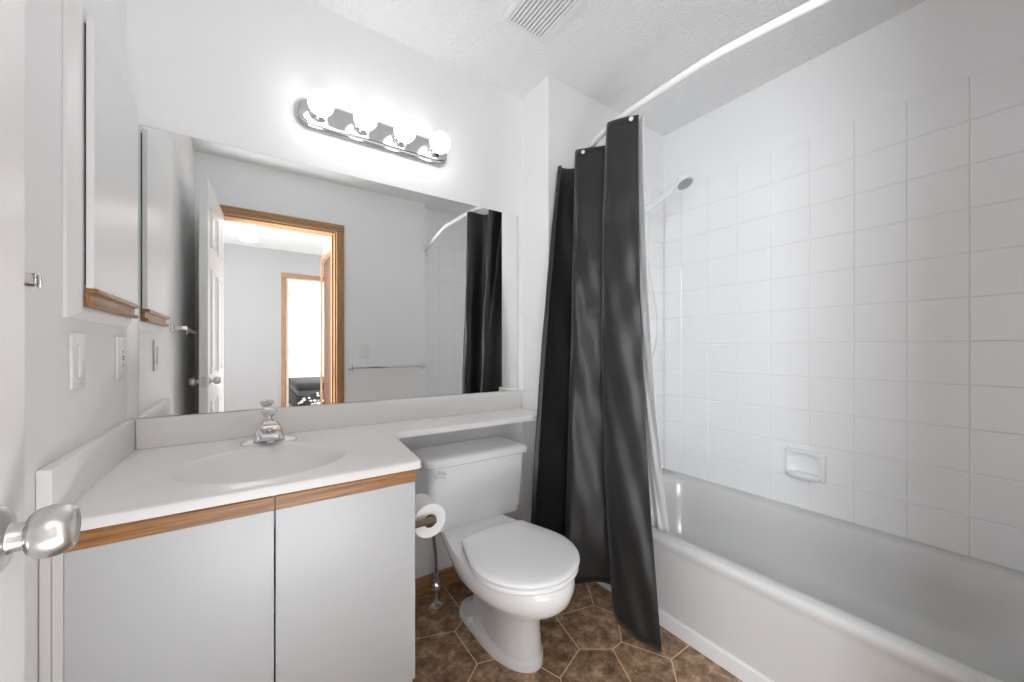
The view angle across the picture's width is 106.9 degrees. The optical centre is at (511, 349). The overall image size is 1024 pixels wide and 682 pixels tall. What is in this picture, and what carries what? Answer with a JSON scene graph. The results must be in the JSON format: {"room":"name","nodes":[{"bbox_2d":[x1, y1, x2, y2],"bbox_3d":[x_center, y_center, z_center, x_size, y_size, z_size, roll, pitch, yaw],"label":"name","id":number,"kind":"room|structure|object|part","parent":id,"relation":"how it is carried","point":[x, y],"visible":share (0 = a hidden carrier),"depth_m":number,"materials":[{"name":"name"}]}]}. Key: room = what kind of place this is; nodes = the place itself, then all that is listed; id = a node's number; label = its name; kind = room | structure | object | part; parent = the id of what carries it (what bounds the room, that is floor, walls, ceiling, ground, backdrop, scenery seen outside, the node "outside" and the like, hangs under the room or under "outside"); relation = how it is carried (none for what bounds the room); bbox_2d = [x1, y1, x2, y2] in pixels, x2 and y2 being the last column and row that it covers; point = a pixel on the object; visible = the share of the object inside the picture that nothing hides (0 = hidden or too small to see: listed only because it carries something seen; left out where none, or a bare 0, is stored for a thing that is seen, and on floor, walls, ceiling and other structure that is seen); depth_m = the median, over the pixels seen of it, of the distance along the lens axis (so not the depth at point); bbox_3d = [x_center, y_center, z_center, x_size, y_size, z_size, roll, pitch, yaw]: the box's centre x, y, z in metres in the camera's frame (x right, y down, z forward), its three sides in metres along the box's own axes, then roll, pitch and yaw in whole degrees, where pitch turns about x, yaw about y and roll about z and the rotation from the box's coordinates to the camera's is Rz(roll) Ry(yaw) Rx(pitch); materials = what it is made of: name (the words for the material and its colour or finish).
{"room":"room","nodes":[
{"label":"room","id":0,"kind":"room"},
{"bbox_2d":[24,0,126,681],"bbox_3d":[-0.736,-0.112,0.424,0.120,2.353,1.631,0,0,-34],"label":"wall","id":1,"kind":"structure","parent":0,"point":[58,420],"depth_m":0.69,"materials":[{"name":"paint"}]},
{"bbox_2d":[24,272,41,287],"bbox_3d":[-0.567,-0.098,0.334,0.056,0.040,0.508,0,0,-34],"label":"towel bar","id":2,"kind":"object","parent":1,"relation":"attached to","point":[31,280],"visible":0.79,"depth_m":0.54,"materials":[{"name":"silver metal"}]},
{"bbox_2d":[69,333,84,389],"bbox_3d":[-0.915,0.025,0.801,0.010,0.116,0.072,0,0,-34],"label":"light switch","id":3,"kind":"object","parent":1,"relation":"attached to","point":[76,341],"visible":1,"depth_m":0.79,"materials":[{"name":"white plastic"}]},
{"bbox_2d":[62,0,139,327],"bbox_3d":[-0.988,-0.397,0.935,0.040,0.667,0.436,0,0,-34],"label":"medicine cabinet","id":4,"kind":"object","parent":1,"relation":"attached to","point":[99,111],"visible":1,"depth_m":0.80,"materials":[{"name":"white wood"}]},
{"bbox_3d":[-0.982,-0.410,0.941,0.012,0.566,0.362,0,0,-34],"label":"door","id":5,"kind":"part","parent":4,"relation":"part of","materials":[{"name":"white"}]},
{"bbox_3d":[-0.980,-0.107,0.942,0.019,0.038,0.362,0,0,-34],"label":"finger pull","id":6,"kind":"part","parent":4,"relation":"part of","materials":[{"name":"brown wood"}]},
{"bbox_2d":[115,337,124,379],"bbox_3d":[-1.094,0.025,1.062,0.009,0.116,0.072,0,0,-34],"label":"power outlet","id":7,"kind":"object","parent":1,"relation":"attached to","point":[119,341],"visible":1,"depth_m":1.04,"materials":[{"name":"white plastic"}]},
{"bbox_2d":[127,0,522,578],"bbox_3d":[-0.630,-0.112,1.558,1.577,2.353,0.120,0,0,-34],"label":"wall","id":8,"kind":"structure","parent":0,"point":[232,73],"depth_m":1.42,"materials":[{"name":"paint"}]},
{"bbox_2d":[139,125,517,417],"bbox_3d":[-0.547,-0.234,1.538,1.398,0.883,0.006,0,0,-34],"label":"wall mirror","id":9,"kind":"object","parent":8,"relation":"attached to","point":[265,281],"visible":1,"depth_m":1.39,"materials":[{"name":"silver mirror"}]},
{"bbox_2d":[136,390,520,449],"bbox_3d":[-0.540,0.254,1.535,1.416,0.091,0.018,0,0,-34],"label":"backsplash","id":10,"kind":"structure","parent":8,"relation":"attached to","point":[154,432],"depth_m":1.40,"materials":[{"name":"stone"}]},
{"bbox_2d":[295,89,449,166],"bbox_3d":[-0.502,-0.865,1.485,0.592,0.106,0.144,0,0,-34],"label":"vanity light","id":11,"kind":"object","parent":8,"relation":"attached to","point":[318,113],"visible":1,"depth_m":1.47,"materials":[{"name":"silver metal"}]},
{"bbox_3d":[-0.672,-0.863,1.334,0.084,0.084,0.088,0,0,-34],"label":"bulb","id":12,"kind":"part","parent":11,"relation":"part of","materials":[{"name":"white glass"}]},
{"bbox_3d":[-0.548,-0.863,1.419,0.084,0.084,0.088,0,0,-34],"label":"bulb","id":13,"kind":"part","parent":11,"relation":"part of","materials":[{"name":"white glass"}]},
{"bbox_3d":[-0.424,-0.863,1.504,0.084,0.084,0.088,0,0,-34],"label":"bulb","id":14,"kind":"part","parent":11,"relation":"part of","materials":[{"name":"white glass"}]},
{"bbox_3d":[-0.301,-0.863,1.588,0.084,0.084,0.088,0,0,-34],"label":"bulb","id":15,"kind":"part","parent":11,"relation":"part of","materials":[{"name":"white glass"}]},
{"bbox_2d":[415,566,460,597],"bbox_3d":[-0.262,1.026,1.730,0.773,0.077,0.012,0,0,-34],"label":"baseboard","id":16,"kind":"structure","parent":8,"relation":"attached to","point":[448,576],"depth_m":1.66,"materials":[{"name":"brown wood"}]},
{"bbox_2d":[412,580,742,681],"bbox_3d":[0.043,1.090,0.885,1.687,0.051,1.751,0,0,-34],"label":"floor","id":17,"kind":"structure","parent":0,"point":[585,642],"depth_m":1.33,"materials":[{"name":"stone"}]},
{"bbox_2d":[39,469,414,681],"bbox_3d":[-0.704,0.694,1.084,0.674,0.740,0.574,0,0,-34],"label":"vanity cabinet","id":18,"kind":"object","parent":17,"relation":"on","point":[317,584],"visible":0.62,"depth_m":0.83,"materials":[{"name":"white laminate"}]},
{"bbox_3d":[-0.671,0.631,0.771,0.317,0.538,0.018,0,0,-34],"label":"door","id":19,"kind":"part","parent":18,"relation":"part of","materials":[{"name":"white laminate"}]},
{"bbox_3d":[-0.671,0.345,0.770,0.317,0.032,0.019,0,0,-34],"label":"finger pull","id":20,"kind":"part","parent":18,"relation":"part of","materials":[{"name":"brown wood"}]},
{"bbox_2d":[36,390,537,530],"bbox_3d":[-0.379,0.322,1.297,1.455,0.225,0.592,0,0,-34],"label":"countertop","id":21,"kind":"structure","parent":18,"relation":"on","point":[142,468],"depth_m":1.11,"materials":[{"name":"stone"}]},
{"bbox_2d":[169,442,347,483],"bbox_3d":[-0.661,0.366,1.028,0.403,0.137,0.359,0,0,-34],"label":"sink basin","id":22,"kind":"object","parent":21,"relation":"in","point":[254,464],"depth_m":1.11,"materials":[{"name":"ceramic"}]},
{"bbox_2d":[239,407,296,446],"bbox_3d":[-0.764,0.244,1.196,0.156,0.111,0.138,0,0,-34],"label":"faucet","id":23,"kind":"object","parent":21,"relation":"on","point":[269,430],"visible":1,"depth_m":1.20,"materials":[{"name":"silver metal"}]},
{"bbox_3d":[-0.783,0.290,1.224,0.156,0.019,0.052,0,0,-34],"label":"plate","id":24,"kind":"part","parent":23,"relation":"part of","materials":[{"name":"silver metal"}]},
{"bbox_3d":[-0.783,0.220,1.224,0.033,0.019,0.033,0,0,-34],"label":"handle stem","id":25,"kind":"part","parent":23,"relation":"part of","materials":[{"name":"silver metal"}]},
{"bbox_3d":[-0.783,0.200,1.224,0.043,0.021,0.043,0,0,-19],"label":"handle knob","id":26,"kind":"part","parent":23,"relation":"part of","materials":[{"name":"white plastic"}]},
{"bbox_3d":[-0.750,0.261,1.175,0.060,0.034,0.088,0,0,-34],"label":"spout","id":27,"kind":"part","parent":23,"relation":"part of","materials":[{"name":"silver metal"}]},
{"bbox_3d":[-0.404,0.631,0.954,0.324,0.538,0.018,0,0,-34],"label":"door","id":28,"kind":"part","parent":18,"relation":"part of","materials":[{"name":"white laminate"}]},
{"bbox_3d":[-0.404,0.345,0.953,0.324,0.032,0.019,0,0,-34],"label":"finger pull","id":29,"kind":"part","parent":18,"relation":"part of","materials":[{"name":"brown wood"}]},
{"bbox_2d":[415,515,436,528],"bbox_3d":[-0.310,0.520,1.188,0.093,0.040,0.162,0,0,-34],"label":"toilet paper holder","id":30,"kind":"object","parent":18,"relation":"attached to","point":[430,519],"visible":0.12,"depth_m":1.14,"materials":[{"name":"brown wood"}]},
{"bbox_2d":[415,493,445,538],"bbox_3d":[-0.280,0.528,1.208,0.105,0.105,0.102,0,0,-34],"label":"toilet roll","id":31,"kind":"object","parent":30,"relation":"hanging from","point":[425,506],"visible":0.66,"depth_m":1.17,"materials":[{"name":"white paper"}]},
{"bbox_2d":[429,536,442,608],"bbox_3d":[-0.314,0.881,1.577,0.063,0.365,0.074,0,0,-34],"label":"supply valve","id":32,"kind":"object","parent":17,"relation":"on","point":[436,603],"visible":0.83,"depth_m":1.57,"materials":[{"name":"silver metal"}]},
{"bbox_3d":[-0.312,0.971,1.548,0.034,0.032,0.016,0,0,-8],"label":"valve handle","id":33,"kind":"part","parent":32,"relation":"part of","materials":[{"name":"silver metal"}]},
{"bbox_2d":[411,436,579,672],"bbox_3d":[-0.038,0.741,1.426,0.478,0.646,0.742,0,0,-34],"label":"toilet","id":34,"kind":"object","parent":17,"relation":"on","point":[519,574],"visible":0.95,"depth_m":1.33,"materials":[{"name":"white ceramic"}]},
{"bbox_3d":[-0.270,0.477,1.433,0.042,0.028,0.024,0,0,-34],"label":"flush lever","id":35,"kind":"part","parent":34,"relation":"part of","materials":[{"name":"silver metal"}]},
{"bbox_3d":[-0.182,0.582,1.637,0.452,0.256,0.217,0,0,-34],"label":"tank","id":36,"kind":"part","parent":34,"relation":"part of","materials":[{"name":"white ceramic"}]},
{"bbox_3d":[-0.181,0.436,1.634,0.478,0.034,0.238,0,0,-34],"label":"tank lid","id":37,"kind":"part","parent":34,"relation":"part of","materials":[{"name":"white ceramic"}]},
{"bbox_3d":[-0.044,0.884,1.381,0.354,0.361,0.672,0,0,-34],"label":"bowl","id":38,"kind":"part","parent":34,"relation":"part of","materials":[{"name":"white ceramic"}]},
{"bbox_3d":[0.030,0.694,1.266,0.356,0.016,0.392,0,0,-34],"label":"seat","id":39,"kind":"part","parent":34,"relation":"part of","materials":[{"name":"white plastic"}]},
{"bbox_3d":[0.030,0.671,1.266,0.363,0.021,0.400,0,0,-34],"label":"lid","id":40,"kind":"part","parent":34,"relation":"part of","materials":[{"name":"white plastic"}]},
{"bbox_2d":[597,468,1023,681],"bbox_3d":[1.036,0.890,1.445,0.750,0.348,1.519,0,0,-34],"label":"bathtub","id":41,"kind":"object","parent":17,"relation":"on","point":[765,589],"visible":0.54,"depth_m":1.30,"materials":[{"name":"white ceramic"}]},
{"bbox_2d":[523,75,663,522],"bbox_3d":[0.503,-0.112,2.209,1.029,2.353,0.328,0,0,-34],"label":"wall","id":42,"kind":"structure","parent":0,"point":[559,120],"depth_m":1.88,"materials":[{"name":"paint"}]},
{"bbox_2d":[573,158,663,468],"bbox_3d":[0.608,-0.112,2.077,0.739,1.660,0.008,0,0,-34],"label":"tiles","id":43,"kind":"structure","parent":42,"relation":"attached to","point":[654,220],"depth_m":2.25,"materials":[{"name":"white tile"}]},
{"bbox_2d":[645,173,694,357],"bbox_3d":[0.714,-0.387,1.914,0.387,0.901,0.125,0,0,43],"label":"shower","id":44,"kind":"object","parent":43,"relation":"attached to","point":[683,181],"visible":0.44,"depth_m":1.89,"materials":[{"name":"white plastic"}]},
{"bbox_3d":[0.739,-0.752,1.884,0.194,0.140,0.032,0,0,41],"label":"handle","id":45,"kind":"part","parent":44,"relation":"part of","materials":[{"name":"white plastic"}]},
{"bbox_2d":[572,0,833,167],"bbox_3d":[0.687,-0.890,1.205,0.206,0.068,1.530,0,0,-34],"label":"shower rod","id":46,"kind":"object","parent":43,"relation":"attached to","point":[811,5],"visible":0.76,"depth_m":1.12,"materials":[{"name":"white metal"}]},
{"bbox_2d":[531,114,661,652],"bbox_3d":[0.376,0.077,1.567,0.560,1.906,0.292,0,0,39],"label":"shower curtain","id":47,"kind":"object","parent":46,"relation":"hanging from","point":[590,488],"visible":0.97,"depth_m":1.58,"materials":[{"name":"black fabric"}]},
{"bbox_2d":[638,115,668,532],"bbox_3d":[0.511,-0.028,1.641,0.182,1.685,0.438,0,0,-17],"label":"liner","id":48,"kind":"object","parent":46,"relation":"hanging from","point":[659,519],"visible":0.13,"depth_m":1.48,"materials":[{"name":"white plastic"}]},
{"bbox_2d":[308,0,925,135],"bbox_3d":[1.810,-1.338,-1.093,3.650,0.100,7.350,0,0,-34],"label":"ceiling","id":49,"kind":"structure","parent":0,"point":[615,53],"depth_m":1.58,"materials":[{"name":"white paint"}]},
{"bbox_2d":[502,0,587,44],"bbox_3d":[0.124,-1.279,1.417,0.217,0.018,0.267,0,0,-34],"label":"ceiling vent","id":50,"kind":"object","parent":49,"relation":"in","point":[540,20],"visible":1,"depth_m":1.45,"materials":[{"name":"white plastic"}]},
{"bbox_2d":[664,0,1023,191],"bbox_3d":[1.403,-0.112,1.696,0.124,2.353,1.536,0,0,-34],"label":"wall","id":51,"kind":"structure","parent":0,"point":[932,45],"depth_m":1.56,"materials":[{"name":"paint"}]},
{"bbox_2d":[664,56,1023,571],"bbox_3d":[1.348,-0.112,1.659,0.008,1.660,1.520,0,0,-34],"label":"wall tiles","id":52,"kind":"structure","parent":51,"relation":"attached to","point":[851,293],"depth_m":1.53,"materials":[{"name":"white tile"}]},
{"bbox_2d":[785,447,826,483],"bbox_3d":[1.289,0.517,1.681,0.066,0.128,0.152,0,0,-34],"label":"soap dish","id":53,"kind":"object","parent":52,"relation":"attached to","point":[805,465],"visible":1,"depth_m":1.68,"materials":[{"name":"white ceramic"}]},
{"bbox_2d":[787,469,820,481],"bbox_3d":[1.287,0.565,1.680,0.062,0.033,0.128,0,0,-34],"label":"tray","id":54,"kind":"object","parent":53,"relation":"on","point":[811,475],"depth_m":1.67,"materials":[{"name":"white ceramic"}]},
{"bbox_3d":[0.407,-0.112,0.145,1.689,2.353,0.120,0,0,-34],"label":"wall","id":55,"kind":"structure","parent":0,"visible":0},
{"bbox_2d":[0,0,80,681],"bbox_3d":[-0.334,0.076,0.122,0.133,1.953,0.642,0,0,-34],"label":"door","id":56,"kind":"structure","parent":55,"relation":"in","point":[52,530],"depth_m":0.36,"materials":[{"name":"white wood"}]},
{"bbox_3d":[-0.443,0.172,0.352,0.052,0.060,0.060,0,0,-34],"label":"knob","id":57,"kind":"part","parent":56,"relation":"part of","materials":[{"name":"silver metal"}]}
]}

